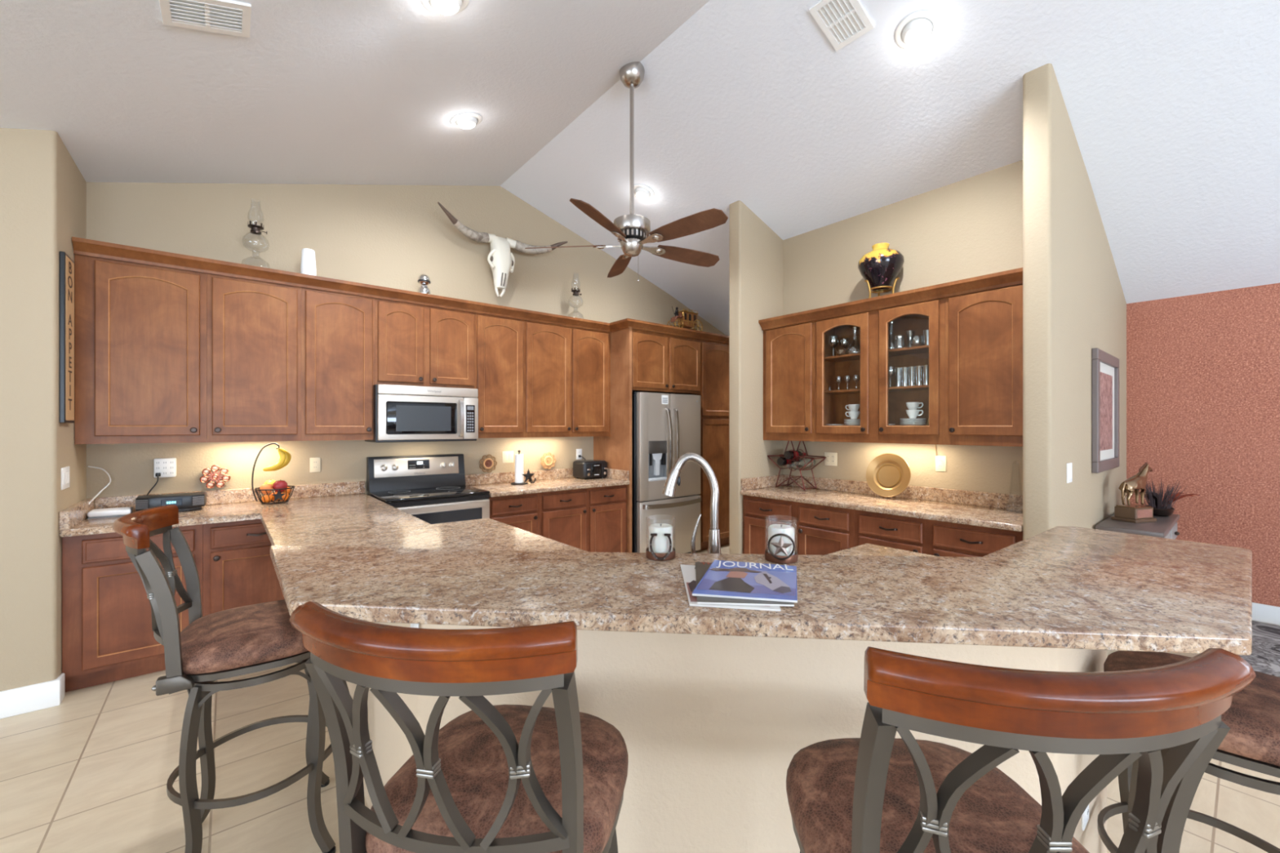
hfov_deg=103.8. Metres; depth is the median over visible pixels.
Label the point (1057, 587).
countertop
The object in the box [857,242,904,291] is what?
vase
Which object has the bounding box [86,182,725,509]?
wall
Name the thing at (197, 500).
speaker grille
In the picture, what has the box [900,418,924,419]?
saucer
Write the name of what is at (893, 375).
wine glass
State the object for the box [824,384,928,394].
shelf
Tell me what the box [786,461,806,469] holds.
wine bottle
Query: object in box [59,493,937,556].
countertop
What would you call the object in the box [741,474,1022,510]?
backsplash
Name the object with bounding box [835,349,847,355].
glass bowl
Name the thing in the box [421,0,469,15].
recessed light
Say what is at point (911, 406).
tea cup
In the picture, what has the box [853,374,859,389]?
glass
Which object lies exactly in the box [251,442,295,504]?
fruit basket
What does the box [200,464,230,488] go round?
trivet
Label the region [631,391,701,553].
refrigerator
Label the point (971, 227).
wall
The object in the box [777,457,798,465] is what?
wine bottle
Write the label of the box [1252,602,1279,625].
baseboard
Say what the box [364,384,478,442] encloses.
microwave
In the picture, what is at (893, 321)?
decanter
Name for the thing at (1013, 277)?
crown molding
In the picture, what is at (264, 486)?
peach
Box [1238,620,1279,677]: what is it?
rug
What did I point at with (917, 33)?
recessed light
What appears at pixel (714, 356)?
pantry cabinet
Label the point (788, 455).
wine bottle
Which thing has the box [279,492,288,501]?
orange
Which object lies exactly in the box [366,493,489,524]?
oven
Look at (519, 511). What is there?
base cabinet
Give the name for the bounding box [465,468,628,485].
backsplash
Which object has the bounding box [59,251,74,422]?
wall sign
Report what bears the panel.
on the floor
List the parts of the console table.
drawer, drawer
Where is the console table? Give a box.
[1095,514,1179,539]
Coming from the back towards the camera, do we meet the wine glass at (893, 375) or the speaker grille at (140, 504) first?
the wine glass at (893, 375)
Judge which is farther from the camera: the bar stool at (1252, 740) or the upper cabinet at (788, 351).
the upper cabinet at (788, 351)
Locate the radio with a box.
[135,472,206,511]
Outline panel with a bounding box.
[593,326,631,552]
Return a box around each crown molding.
[71,236,728,343]
[758,267,1022,330]
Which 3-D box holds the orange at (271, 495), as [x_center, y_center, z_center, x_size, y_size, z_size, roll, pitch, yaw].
[-2.680,0.512,3.693,0.068,0.069,0.067,0,0,-39]
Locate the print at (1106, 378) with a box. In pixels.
[1100,372,1112,450]
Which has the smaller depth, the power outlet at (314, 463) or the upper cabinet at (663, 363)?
the power outlet at (314, 463)
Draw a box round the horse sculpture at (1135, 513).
[1111,462,1156,523]
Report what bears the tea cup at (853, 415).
on the saucer
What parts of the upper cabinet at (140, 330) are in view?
knob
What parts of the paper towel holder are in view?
plate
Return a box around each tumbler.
[894,368,902,386]
[901,366,908,386]
[908,366,915,385]
[915,365,923,385]
[923,330,924,345]
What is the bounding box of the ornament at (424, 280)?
[417,274,431,294]
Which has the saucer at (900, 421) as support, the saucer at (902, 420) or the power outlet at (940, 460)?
the saucer at (902, 420)
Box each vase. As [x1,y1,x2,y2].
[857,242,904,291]
[906,329,915,346]
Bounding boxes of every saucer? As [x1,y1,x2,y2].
[844,420,860,422]
[844,422,860,424]
[899,421,925,422]
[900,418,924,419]
[902,419,925,421]
[902,423,925,425]
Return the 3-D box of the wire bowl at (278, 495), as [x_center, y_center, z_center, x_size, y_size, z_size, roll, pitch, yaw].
[-2.662,0.499,3.662,0.244,0.110,0.244,0,0,-39]
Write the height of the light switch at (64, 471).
0.120 m
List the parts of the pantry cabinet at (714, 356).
door, door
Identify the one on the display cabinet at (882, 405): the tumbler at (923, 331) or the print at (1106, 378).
the tumbler at (923, 331)
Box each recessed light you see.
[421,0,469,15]
[450,112,482,128]
[634,184,653,200]
[894,10,940,50]
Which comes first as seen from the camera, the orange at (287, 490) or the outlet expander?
the outlet expander
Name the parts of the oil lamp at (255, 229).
burner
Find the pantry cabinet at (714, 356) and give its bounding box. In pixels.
[690,339,728,551]
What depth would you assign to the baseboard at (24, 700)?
2.58 m
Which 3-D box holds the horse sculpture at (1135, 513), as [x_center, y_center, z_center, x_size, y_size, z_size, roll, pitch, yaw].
[3.553,0.465,3.590,0.325,0.410,0.150,0,0,-17]
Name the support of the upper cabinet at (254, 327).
attached to the wall at (386, 236)
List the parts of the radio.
power cord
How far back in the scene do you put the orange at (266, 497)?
3.58 m
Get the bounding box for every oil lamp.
[243,210,269,263]
[568,287,583,316]
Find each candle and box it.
[300,248,316,275]
[645,523,675,560]
[764,524,798,564]
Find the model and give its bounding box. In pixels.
[666,306,702,331]
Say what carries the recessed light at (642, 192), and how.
in the ceiling
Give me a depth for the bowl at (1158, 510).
3.73 m
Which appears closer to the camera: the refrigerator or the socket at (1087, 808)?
the socket at (1087, 808)
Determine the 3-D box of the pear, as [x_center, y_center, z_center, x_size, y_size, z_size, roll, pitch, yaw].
[-2.717,0.430,3.695,0.084,0.084,0.083,0,0,-39]
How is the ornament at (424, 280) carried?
on the upper cabinet at (415, 344)
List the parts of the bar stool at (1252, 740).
leg, leg, seat, seat frame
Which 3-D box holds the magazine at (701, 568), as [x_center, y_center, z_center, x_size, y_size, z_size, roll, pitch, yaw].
[0.264,0.394,1.279,0.242,0.006,0.334,0,0,6]
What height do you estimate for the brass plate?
0.334 m
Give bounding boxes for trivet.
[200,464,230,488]
[479,453,497,472]
[540,452,555,469]
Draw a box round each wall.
[0,128,86,691]
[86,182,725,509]
[346,622,1106,852]
[728,200,782,554]
[782,160,1022,495]
[1126,283,1279,607]
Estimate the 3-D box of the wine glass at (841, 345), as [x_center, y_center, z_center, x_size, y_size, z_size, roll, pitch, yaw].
[1.705,-0.654,4.180,0.084,0.155,0.083,0,0,-39]
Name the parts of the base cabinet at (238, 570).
knob, drawer, door, handle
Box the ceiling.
[0,0,1279,335]
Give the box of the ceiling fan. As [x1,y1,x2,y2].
[524,62,728,281]
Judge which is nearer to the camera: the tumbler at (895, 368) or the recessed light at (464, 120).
the recessed light at (464, 120)
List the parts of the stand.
leg, leg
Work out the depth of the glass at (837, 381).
4.14 m
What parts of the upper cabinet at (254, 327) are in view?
knob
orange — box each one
[261,494,271,502]
[270,492,279,501]
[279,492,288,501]
[283,486,291,493]
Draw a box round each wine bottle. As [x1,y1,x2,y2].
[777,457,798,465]
[783,450,805,459]
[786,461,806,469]
[793,458,815,466]
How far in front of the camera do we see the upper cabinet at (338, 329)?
3.78 m
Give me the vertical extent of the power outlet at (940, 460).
0.116 m
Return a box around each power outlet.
[309,457,320,472]
[410,623,418,627]
[502,451,513,462]
[576,448,582,459]
[824,452,837,466]
[935,455,946,471]
[1081,804,1088,830]
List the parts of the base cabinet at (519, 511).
drawer, door, handle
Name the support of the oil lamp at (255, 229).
on the upper cabinet at (254, 327)
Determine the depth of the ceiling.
3.04 m
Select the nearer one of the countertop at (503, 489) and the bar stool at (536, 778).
the bar stool at (536, 778)
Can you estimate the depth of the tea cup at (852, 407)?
4.02 m
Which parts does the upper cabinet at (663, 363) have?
door, door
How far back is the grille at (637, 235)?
3.27 m
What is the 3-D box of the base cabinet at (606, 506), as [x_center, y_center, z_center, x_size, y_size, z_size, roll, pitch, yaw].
[-0.498,1.033,5.249,0.487,0.874,0.653,0,0,-39]
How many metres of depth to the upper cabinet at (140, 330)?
3.11 m
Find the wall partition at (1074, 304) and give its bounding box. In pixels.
[1022,63,1126,540]
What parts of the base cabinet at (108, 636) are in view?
drawer, door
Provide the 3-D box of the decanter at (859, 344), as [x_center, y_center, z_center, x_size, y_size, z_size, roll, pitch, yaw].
[1.740,-0.690,4.060,0.132,0.225,0.130,0,0,-39]
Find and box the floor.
[0,544,1279,852]
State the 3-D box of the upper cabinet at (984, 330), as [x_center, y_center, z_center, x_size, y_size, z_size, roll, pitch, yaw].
[2.337,-0.415,3.306,0.358,1.079,0.502,0,0,-39]
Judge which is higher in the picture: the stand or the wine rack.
the stand
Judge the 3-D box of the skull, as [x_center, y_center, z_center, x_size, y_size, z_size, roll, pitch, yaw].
[-1.312,-1.587,4.791,1.286,0.667,0.266,0,0,-39]
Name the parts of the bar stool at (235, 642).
rail, post, cross rail, post, leg, leg, seat, seat frame, leg, leg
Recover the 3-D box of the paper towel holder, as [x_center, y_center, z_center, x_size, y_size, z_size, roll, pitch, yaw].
[-1.143,0.390,4.874,0.216,0.332,0.175,0,0,-39]
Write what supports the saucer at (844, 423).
on the saucer
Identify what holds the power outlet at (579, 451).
attached to the wall at (386, 236)
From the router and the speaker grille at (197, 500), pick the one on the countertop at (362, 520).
the router
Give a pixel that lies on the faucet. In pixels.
(673, 478)
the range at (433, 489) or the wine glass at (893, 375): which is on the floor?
the range at (433, 489)
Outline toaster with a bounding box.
[573,454,607,479]
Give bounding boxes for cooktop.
[367,484,489,502]
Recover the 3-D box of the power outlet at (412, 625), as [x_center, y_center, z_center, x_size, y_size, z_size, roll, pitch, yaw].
[-0.652,0.610,1.450,0.009,0.116,0.072,0,0,-39]
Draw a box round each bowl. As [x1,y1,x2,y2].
[253,485,295,504]
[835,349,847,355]
[910,335,923,346]
[1146,505,1174,516]
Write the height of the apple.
0.091 m
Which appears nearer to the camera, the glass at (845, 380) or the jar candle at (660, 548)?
the jar candle at (660, 548)
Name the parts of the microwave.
door, door glass, vent panel, handle, keypad panel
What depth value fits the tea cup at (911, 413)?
3.67 m
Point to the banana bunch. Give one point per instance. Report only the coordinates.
(285, 456)
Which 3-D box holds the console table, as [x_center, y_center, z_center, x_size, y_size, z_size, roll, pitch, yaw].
[3.604,1.070,3.608,1.050,0.800,0.343,0,0,-39]
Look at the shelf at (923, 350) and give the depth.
3.89 m
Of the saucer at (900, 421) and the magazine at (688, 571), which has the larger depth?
the saucer at (900, 421)
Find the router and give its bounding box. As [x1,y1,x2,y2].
[87,466,133,519]
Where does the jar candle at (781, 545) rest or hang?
on the countertop at (1057, 587)
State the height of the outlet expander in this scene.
0.130 m
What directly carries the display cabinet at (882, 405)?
attached to the wall at (971, 227)
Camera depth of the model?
5.93 m
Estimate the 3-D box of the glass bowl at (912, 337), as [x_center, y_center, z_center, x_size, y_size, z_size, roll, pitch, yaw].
[2.041,-0.620,3.692,0.100,0.085,0.098,0,0,-39]
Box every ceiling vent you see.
[159,0,251,37]
[808,0,874,51]
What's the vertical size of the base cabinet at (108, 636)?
0.874 m
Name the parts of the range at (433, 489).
knob, knob, control panel, display panel, trim, knob, knob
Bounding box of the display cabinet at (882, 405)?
[814,297,945,444]
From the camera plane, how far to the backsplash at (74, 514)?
3.60 m
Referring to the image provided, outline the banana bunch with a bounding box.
[262,448,291,471]
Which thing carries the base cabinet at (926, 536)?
on the floor
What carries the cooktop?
in the range at (433, 489)
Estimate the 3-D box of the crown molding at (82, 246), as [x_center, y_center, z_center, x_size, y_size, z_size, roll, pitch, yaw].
[-1.096,-1.054,4.737,5.709,0.085,0.685,0,0,-39]
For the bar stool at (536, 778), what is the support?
on the floor
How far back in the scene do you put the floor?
2.08 m
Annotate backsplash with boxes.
[58,480,364,530]
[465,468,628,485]
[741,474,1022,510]
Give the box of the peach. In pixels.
[259,483,272,493]
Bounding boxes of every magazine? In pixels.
[680,564,781,611]
[692,560,797,602]
[695,561,794,606]
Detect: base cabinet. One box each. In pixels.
[62,524,202,692]
[202,519,284,616]
[488,493,539,535]
[539,488,586,551]
[586,484,626,552]
[742,494,853,555]
[853,509,1022,557]
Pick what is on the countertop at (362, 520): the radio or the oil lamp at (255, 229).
the radio
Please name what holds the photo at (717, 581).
on the magazine at (722, 579)
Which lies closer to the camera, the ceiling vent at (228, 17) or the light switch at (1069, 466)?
the ceiling vent at (228, 17)
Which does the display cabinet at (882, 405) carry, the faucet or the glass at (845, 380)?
the glass at (845, 380)
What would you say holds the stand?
on the display cabinet at (882, 405)
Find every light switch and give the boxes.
[61,466,69,489]
[1066,462,1072,483]
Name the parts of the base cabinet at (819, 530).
handle, drawer, door, handle, drawer, door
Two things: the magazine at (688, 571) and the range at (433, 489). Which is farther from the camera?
the range at (433, 489)
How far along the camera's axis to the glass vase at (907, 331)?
3.76 m
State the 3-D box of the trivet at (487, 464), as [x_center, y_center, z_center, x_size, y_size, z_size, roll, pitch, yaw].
[-1.466,0.358,4.857,0.177,0.179,0.016,0,0,-39]
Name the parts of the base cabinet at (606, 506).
drawer, door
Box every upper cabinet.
[74,253,206,444]
[206,273,301,442]
[301,287,374,440]
[374,297,475,388]
[475,312,524,438]
[524,320,610,437]
[631,328,700,394]
[763,321,814,441]
[945,284,1022,446]
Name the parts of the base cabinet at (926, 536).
handle, drawer, door, door, handle, drawer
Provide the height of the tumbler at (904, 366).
0.145 m
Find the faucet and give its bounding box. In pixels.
[662,452,720,553]
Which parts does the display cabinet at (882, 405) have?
glass door, glass door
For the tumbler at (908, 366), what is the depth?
3.69 m
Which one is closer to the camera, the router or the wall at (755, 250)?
the router
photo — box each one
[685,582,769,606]
[698,567,796,595]
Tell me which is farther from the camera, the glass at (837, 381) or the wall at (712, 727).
the glass at (837, 381)
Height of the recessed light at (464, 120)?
0.086 m
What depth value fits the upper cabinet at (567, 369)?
5.04 m
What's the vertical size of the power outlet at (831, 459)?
0.116 m
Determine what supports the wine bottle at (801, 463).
in the wine rack
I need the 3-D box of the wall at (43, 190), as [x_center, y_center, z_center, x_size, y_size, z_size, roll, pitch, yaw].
[-5.632,-0.040,1.109,5.900,3.120,0.860,0,0,-39]
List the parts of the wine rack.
cross rod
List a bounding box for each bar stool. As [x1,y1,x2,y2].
[111,504,335,852]
[288,600,628,852]
[786,646,1256,852]
[1097,650,1279,852]
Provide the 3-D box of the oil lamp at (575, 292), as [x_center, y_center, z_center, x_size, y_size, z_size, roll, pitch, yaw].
[-0.677,-1.324,5.291,0.176,0.588,0.176,0,0,-39]
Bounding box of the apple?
[272,480,288,492]
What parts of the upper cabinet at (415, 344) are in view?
door, door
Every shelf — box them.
[824,345,928,362]
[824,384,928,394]
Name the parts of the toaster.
plate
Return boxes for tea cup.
[845,404,860,411]
[845,411,859,418]
[906,402,923,409]
[906,409,923,417]
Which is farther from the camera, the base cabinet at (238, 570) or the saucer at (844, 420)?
the saucer at (844, 420)
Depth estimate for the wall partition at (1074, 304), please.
2.83 m
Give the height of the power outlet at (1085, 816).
0.116 m
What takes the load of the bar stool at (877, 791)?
on the floor
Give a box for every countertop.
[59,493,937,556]
[270,525,1252,655]
[469,477,629,497]
[740,485,1022,531]
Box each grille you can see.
[135,499,147,509]
[192,495,204,505]
[617,229,646,243]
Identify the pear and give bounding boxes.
[263,479,275,488]
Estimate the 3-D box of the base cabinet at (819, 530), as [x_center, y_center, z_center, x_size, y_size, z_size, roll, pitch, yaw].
[1.431,1.033,4.181,0.643,0.874,1.010,0,0,-39]
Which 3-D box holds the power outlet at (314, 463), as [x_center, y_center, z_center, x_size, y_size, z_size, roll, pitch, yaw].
[-2.578,0.305,3.985,0.072,0.116,0.009,0,0,-39]
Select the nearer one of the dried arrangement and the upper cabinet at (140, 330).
the upper cabinet at (140, 330)
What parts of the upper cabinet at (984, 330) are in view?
knob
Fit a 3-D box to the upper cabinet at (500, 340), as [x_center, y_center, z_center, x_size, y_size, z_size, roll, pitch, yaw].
[-1.371,-0.463,4.735,0.468,1.135,0.380,0,0,-39]
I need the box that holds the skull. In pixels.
[437,201,567,297]
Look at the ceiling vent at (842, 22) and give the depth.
2.75 m
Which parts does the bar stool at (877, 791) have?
seat frame, post, seat, rail, post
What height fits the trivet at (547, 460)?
0.179 m
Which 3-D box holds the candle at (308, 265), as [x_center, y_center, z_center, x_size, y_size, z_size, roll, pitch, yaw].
[-2.504,-1.181,3.792,0.120,0.302,0.120,0,0,-39]
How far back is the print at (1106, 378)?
3.67 m
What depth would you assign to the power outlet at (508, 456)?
5.02 m
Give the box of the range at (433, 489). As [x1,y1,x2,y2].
[366,453,489,524]
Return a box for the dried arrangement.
[1138,479,1199,516]
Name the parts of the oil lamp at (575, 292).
burner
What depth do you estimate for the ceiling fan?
3.27 m
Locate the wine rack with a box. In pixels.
[767,440,826,490]
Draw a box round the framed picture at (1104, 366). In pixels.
[1091,347,1119,473]
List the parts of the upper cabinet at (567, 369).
door, door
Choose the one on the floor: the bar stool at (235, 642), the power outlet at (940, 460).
the bar stool at (235, 642)
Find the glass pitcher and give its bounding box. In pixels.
[893,335,904,348]
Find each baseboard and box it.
[0,672,64,719]
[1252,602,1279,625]
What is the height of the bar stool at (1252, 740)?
1.188 m
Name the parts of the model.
driver seat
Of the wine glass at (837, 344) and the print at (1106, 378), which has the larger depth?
the wine glass at (837, 344)
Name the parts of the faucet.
spout, handle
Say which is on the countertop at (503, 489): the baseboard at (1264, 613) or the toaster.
the toaster
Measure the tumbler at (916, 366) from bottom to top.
0.145 m
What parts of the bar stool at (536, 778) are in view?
post, rail, cross rail, seat, post, seat frame, leg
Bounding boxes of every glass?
[827,334,839,355]
[835,376,842,390]
[839,337,850,348]
[844,375,850,389]
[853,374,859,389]
[888,366,894,386]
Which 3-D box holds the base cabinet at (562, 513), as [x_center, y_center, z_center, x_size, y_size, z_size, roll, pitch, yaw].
[-0.885,1.033,4.931,0.514,0.874,0.653,0,0,-39]
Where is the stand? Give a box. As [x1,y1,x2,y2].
[864,277,899,297]
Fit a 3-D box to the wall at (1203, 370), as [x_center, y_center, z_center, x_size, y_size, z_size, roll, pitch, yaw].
[7.055,0.208,1.002,0.140,2.623,8.800,0,0,-39]
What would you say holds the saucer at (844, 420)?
on the saucer
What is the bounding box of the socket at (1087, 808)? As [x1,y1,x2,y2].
[1085,805,1088,818]
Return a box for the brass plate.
[866,453,911,497]
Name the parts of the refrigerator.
door, freezer drawer, handle, freezer handle, handle, door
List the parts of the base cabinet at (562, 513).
drawer, door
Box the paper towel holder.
[511,449,536,484]
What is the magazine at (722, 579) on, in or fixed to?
on the magazine at (701, 568)
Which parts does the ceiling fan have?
blade, blade, blade, blade, blade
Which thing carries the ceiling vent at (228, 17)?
in the ceiling
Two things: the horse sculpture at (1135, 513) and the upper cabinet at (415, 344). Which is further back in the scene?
the upper cabinet at (415, 344)
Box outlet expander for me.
[153,457,176,477]
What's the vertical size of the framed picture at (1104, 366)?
0.844 m
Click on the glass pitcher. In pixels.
(895, 335)
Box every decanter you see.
[846,327,860,354]
[888,320,897,348]
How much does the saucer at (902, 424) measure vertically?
0.014 m
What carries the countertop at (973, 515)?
on the base cabinet at (819, 530)
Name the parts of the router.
power cord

